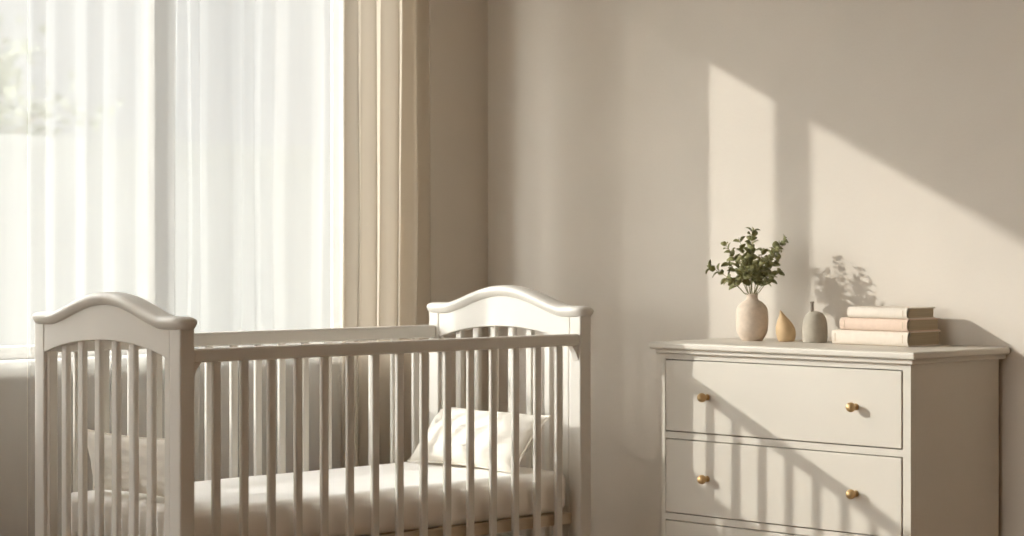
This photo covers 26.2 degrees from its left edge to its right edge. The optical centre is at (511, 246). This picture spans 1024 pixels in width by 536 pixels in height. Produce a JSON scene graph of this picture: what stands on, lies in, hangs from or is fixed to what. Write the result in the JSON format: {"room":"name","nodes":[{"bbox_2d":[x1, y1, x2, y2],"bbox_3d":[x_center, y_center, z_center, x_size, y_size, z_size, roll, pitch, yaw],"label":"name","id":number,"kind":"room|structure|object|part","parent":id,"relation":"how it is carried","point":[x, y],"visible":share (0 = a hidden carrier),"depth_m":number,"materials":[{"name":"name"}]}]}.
{"room":"children's room","nodes":[
{"label":"children's room","id":0,"kind":"room"},
{"bbox_2d":[430,0,487,410],"bbox_3d":[-3.425,-0.275,4.456,9.200,2.950,0.160,0,0,-44],"label":"wall","id":1,"kind":"structure","parent":0,"point":[458,28],"depth_m":7.53,"materials":[{"name":"paint"}]},
{"bbox_3d":[-1.463,-1.317,6.147,3.538,0.043,0.169,0,0,-44],"label":"curtain rod","id":2,"kind":"object","parent":1,"relation":"attached to","visible":0},
{"bbox_2d":[0,0,26,535],"bbox_3d":[-1.613,-0.131,6.003,0.674,2.431,0.052,0,0,-44],"label":"sheer curtain","id":3,"kind":"object","parent":2,"relation":"hanging from","point":[13,13],"visible":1,"depth_m":6.20,"materials":[{"name":"white fabric"}]},
{"bbox_2d":[27,0,343,535],"bbox_3d":[-0.955,-0.131,6.647,1.165,2.431,0.052,0,0,-44],"label":"sheer curtain","id":4,"kind":"object","parent":2,"relation":"hanging from","point":[185,158],"visible":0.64,"depth_m":6.64,"materials":[{"name":"white fabric"}]},
{"bbox_2d":[342,0,430,467],"bbox_3d":[-0.399,-0.131,7.097,0.370,2.431,0.061,0,0,-44],"label":"linen curtain","id":5,"kind":"object","parent":2,"relation":"hanging from","point":[386,281],"visible":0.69,"depth_m":7.10,"materials":[{"name":"beige fabric"}]},
{"bbox_2d":[488,0,1023,535],"bbox_3d":[2.437,-0.275,5.159,0.160,2.950,7.360,0,0,-44],"label":"wall","id":6,"kind":"structure","parent":0,"point":[629,140],"depth_m":6.83,"materials":[{"name":"paint"}]},
{"bbox_3d":[-0.849,1.150,1.940,9.360,0.100,7.360,0,0,-44],"label":"floor","id":7,"kind":"structure","parent":0,"visible":0},
{"bbox_2d":[32,285,593,535],"bbox_3d":[-0.520,0.608,6.144,1.488,0.984,0.679,0,0,-44],"label":"crib","id":8,"kind":"object","parent":7,"relation":"on","point":[101,322],"visible":0.95,"depth_m":5.86,"materials":[{"name":"beige paint"}]},
{"bbox_3d":[-1.239,0.648,5.866,0.045,0.904,0.045,0,0,-44],"label":"post","id":9,"kind":"part","parent":8,"relation":"part of","materials":[{"name":"beige paint"}]},
{"bbox_3d":[-1.026,0.161,5.648,0.072,0.091,0.679,0,0,-44],"label":"cap rail","id":10,"kind":"part","parent":8,"relation":"part of","materials":[{"name":"beige paint"}]},
{"bbox_3d":[-0.812,0.648,5.430,0.045,0.904,0.045,0,0,-44],"label":"post","id":11,"kind":"part","parent":8,"relation":"part of","materials":[{"name":"beige paint"}]},
{"bbox_3d":[-0.736,0.263,6.364,1.371,0.039,0.030,0,0,-44],"label":"rail","id":12,"kind":"part","parent":8,"relation":"part of","materials":[{"name":"beige paint"}]},
{"bbox_2d":[71,462,564,535],"bbox_3d":[-0.517,0.713,6.143,1.362,0.125,0.573,0,0,-44],"label":"mattress","id":13,"kind":"object","parent":8,"relation":"in","point":[362,474],"visible":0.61,"depth_m":5.93,"materials":[{"name":"white fabric"}]},
{"bbox_2d":[88,429,164,496],"bbox_3d":[-0.973,0.567,5.727,0.447,0.167,0.092,0,0,44],"label":"pillow","id":14,"kind":"object","parent":13,"relation":"on","point":[91,433],"visible":0.38,"depth_m":5.70,"materials":[{"name":"beige fabric"}]},
{"bbox_2d":[407,406,550,472],"bbox_3d":[-0.104,0.570,6.537,0.152,0.165,0.508,0,0,-39],"label":"pillow","id":15,"kind":"object","parent":13,"relation":"on","point":[458,415],"visible":0.65,"depth_m":6.46,"materials":[{"name":"beige fabric"}]},
{"bbox_3d":[-0.304,0.270,5.923,1.371,0.034,0.030,0,0,-44],"label":"rail","id":16,"kind":"part","parent":8,"relation":"part of","materials":[{"name":"beige paint"}]},
{"bbox_3d":[-0.228,0.648,6.857,0.045,0.904,0.045,0,0,-44],"label":"post","id":17,"kind":"part","parent":8,"relation":"part of","materials":[{"name":"beige paint"}]},
{"bbox_3d":[-0.323,0.790,5.943,1.371,0.032,0.020,0,0,-44],"label":"bed rail","id":18,"kind":"part","parent":8,"relation":"part of","materials":[{"name":"brown wood"}]},
{"bbox_3d":[-0.014,0.897,6.639,0.029,0.060,0.564,0,0,-44],"label":"rail","id":19,"kind":"part","parent":8,"relation":"part of","materials":[{"name":"beige paint"}]},
{"bbox_3d":[-0.014,0.161,6.639,0.072,0.091,0.679,0,0,-44],"label":"cap rail","id":20,"kind":"part","parent":8,"relation":"part of","materials":[{"name":"beige paint"}]},
{"bbox_3d":[0.199,0.648,6.421,0.045,0.904,0.045,0,0,-44],"label":"post","id":21,"kind":"part","parent":8,"relation":"part of","materials":[{"name":"beige paint"}]},
{"bbox_2d":[649,338,1009,535],"bbox_3d":[0.885,0.690,6.286,0.472,0.821,0.942,0,0,-44],"label":"dresser","id":22,"kind":"object","parent":7,"relation":"on","point":[768,436],"visible":1,"depth_m":6.06,"materials":[{"name":"beige paint"}]},
{"bbox_3d":[0.548,0.667,6.321,0.038,0.027,0.027,0,0,-44],"label":"knob","id":23,"kind":"part","parent":22,"relation":"part of","materials":[{"name":"gold metal"}]},
{"bbox_3d":[0.548,0.433,6.321,0.038,0.027,0.027,0,0,-44],"label":"knob","id":24,"kind":"part","parent":22,"relation":"part of","materials":[{"name":"gold metal"}]},
{"bbox_3d":[0.749,0.903,6.157,0.021,0.207,0.835,0,0,-44],"label":"drawer","id":25,"kind":"part","parent":22,"relation":"part of","materials":[{"name":"beige paint"}]},
{"bbox_2d":[736,294,767,340],"bbox_3d":[0.712,0.209,6.535,0.096,0.139,0.096,0,0,-44],"label":"vase","id":26,"kind":"object","parent":22,"relation":"on","point":[751,314],"visible":1,"depth_m":6.50,"materials":[{"name":"ceramic"}]},
{"bbox_2d":[705,227,788,294],"bbox_3d":[0.708,0.060,6.534,0.243,0.238,0.196,0,0,-14],"label":"bunch","id":27,"kind":"object","parent":26,"relation":"in","point":[748,269],"visible":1,"depth_m":6.51,"materials":[{"name":"green plant"}]},
{"bbox_3d":[0.749,0.668,6.157,0.021,0.213,0.835,0,0,-44],"label":"drawer","id":28,"kind":"part","parent":22,"relation":"part of","materials":[{"name":"beige paint"}]},
{"bbox_3d":[0.749,0.434,6.157,0.021,0.206,0.835,0,0,-44],"label":"drawer","id":29,"kind":"part","parent":22,"relation":"part of","materials":[{"name":"beige paint"}]},
{"bbox_2d":[776,310,795,341],"bbox_3d":[0.804,0.233,6.478,0.059,0.092,0.060,0,0,-44],"label":"pear ornament","id":30,"kind":"object","parent":22,"relation":"on","point":[785,330],"visible":1,"depth_m":6.46,"materials":[{"name":"beige ceramic"}]},
{"bbox_3d":[0.755,0.706,6.155,0.020,0.788,0.879,0,0,-44],"label":"frame","id":31,"kind":"part","parent":22,"relation":"part of","materials":[{"name":"beige paint"}]},
{"bbox_3d":[0.771,0.676,6.170,0.004,0.728,0.839,0,0,-44],"label":"dust panel","id":32,"kind":"part","parent":22,"relation":"part of","materials":[{"name":"wood"}]},
{"bbox_2d":[802,301,827,342],"bbox_3d":[0.882,0.219,6.414,0.073,0.119,0.073,0,0,-44],"label":"ornament","id":33,"kind":"object","parent":22,"relation":"on","point":[815,328],"visible":1,"depth_m":6.39,"materials":[{"name":"grey ceramic"}]},
{"bbox_3d":[0.896,0.305,6.295,0.444,0.014,0.911,0,0,-44],"label":"cornice","id":34,"kind":"part","parent":22,"relation":"part of","materials":[{"name":"beige paint"}]},
{"bbox_3d":[0.917,0.667,5.944,0.038,0.027,0.027,0,0,-44],"label":"knob","id":35,"kind":"part","parent":22,"relation":"part of","materials":[{"name":"gold metal"}]},
{"bbox_3d":[0.917,0.433,5.944,0.038,0.027,0.027,0,0,-44],"label":"knob","id":36,"kind":"part","parent":22,"relation":"part of","materials":[{"name":"gold metal"}]},
{"bbox_2d":[831,329,940,346],"bbox_3d":[1.063,0.258,6.271,0.163,0.041,0.262,0,0,-44],"label":"book","id":37,"kind":"object","parent":22,"relation":"on","point":[838,336],"visible":0.96,"depth_m":6.20,"materials":[{"name":"beige paper"}]},
{"bbox_2d":[839,317,939,331],"bbox_3d":[1.072,0.220,6.262,0.160,0.035,0.232,0,0,-44],"label":"book","id":38,"kind":"object","parent":37,"relation":"on","point":[846,323],"visible":0.94,"depth_m":6.20,"materials":[{"name":"beige paper"}]},
{"bbox_2d":[847,306,934,318],"bbox_3d":[1.074,0.187,6.247,0.140,0.031,0.203,0,0,-44],"label":"book","id":39,"kind":"object","parent":38,"relation":"on","point":[885,312],"visible":1,"depth_m":6.19,"materials":[{"name":"beige paper"}]},
{"bbox_3d":[1.205,0.675,5.994,0.397,0.730,0.020,0,0,-44],"label":"panel","id":40,"kind":"part","parent":22,"relation":"part of","materials":[{"name":"beige paint"}]}
]}

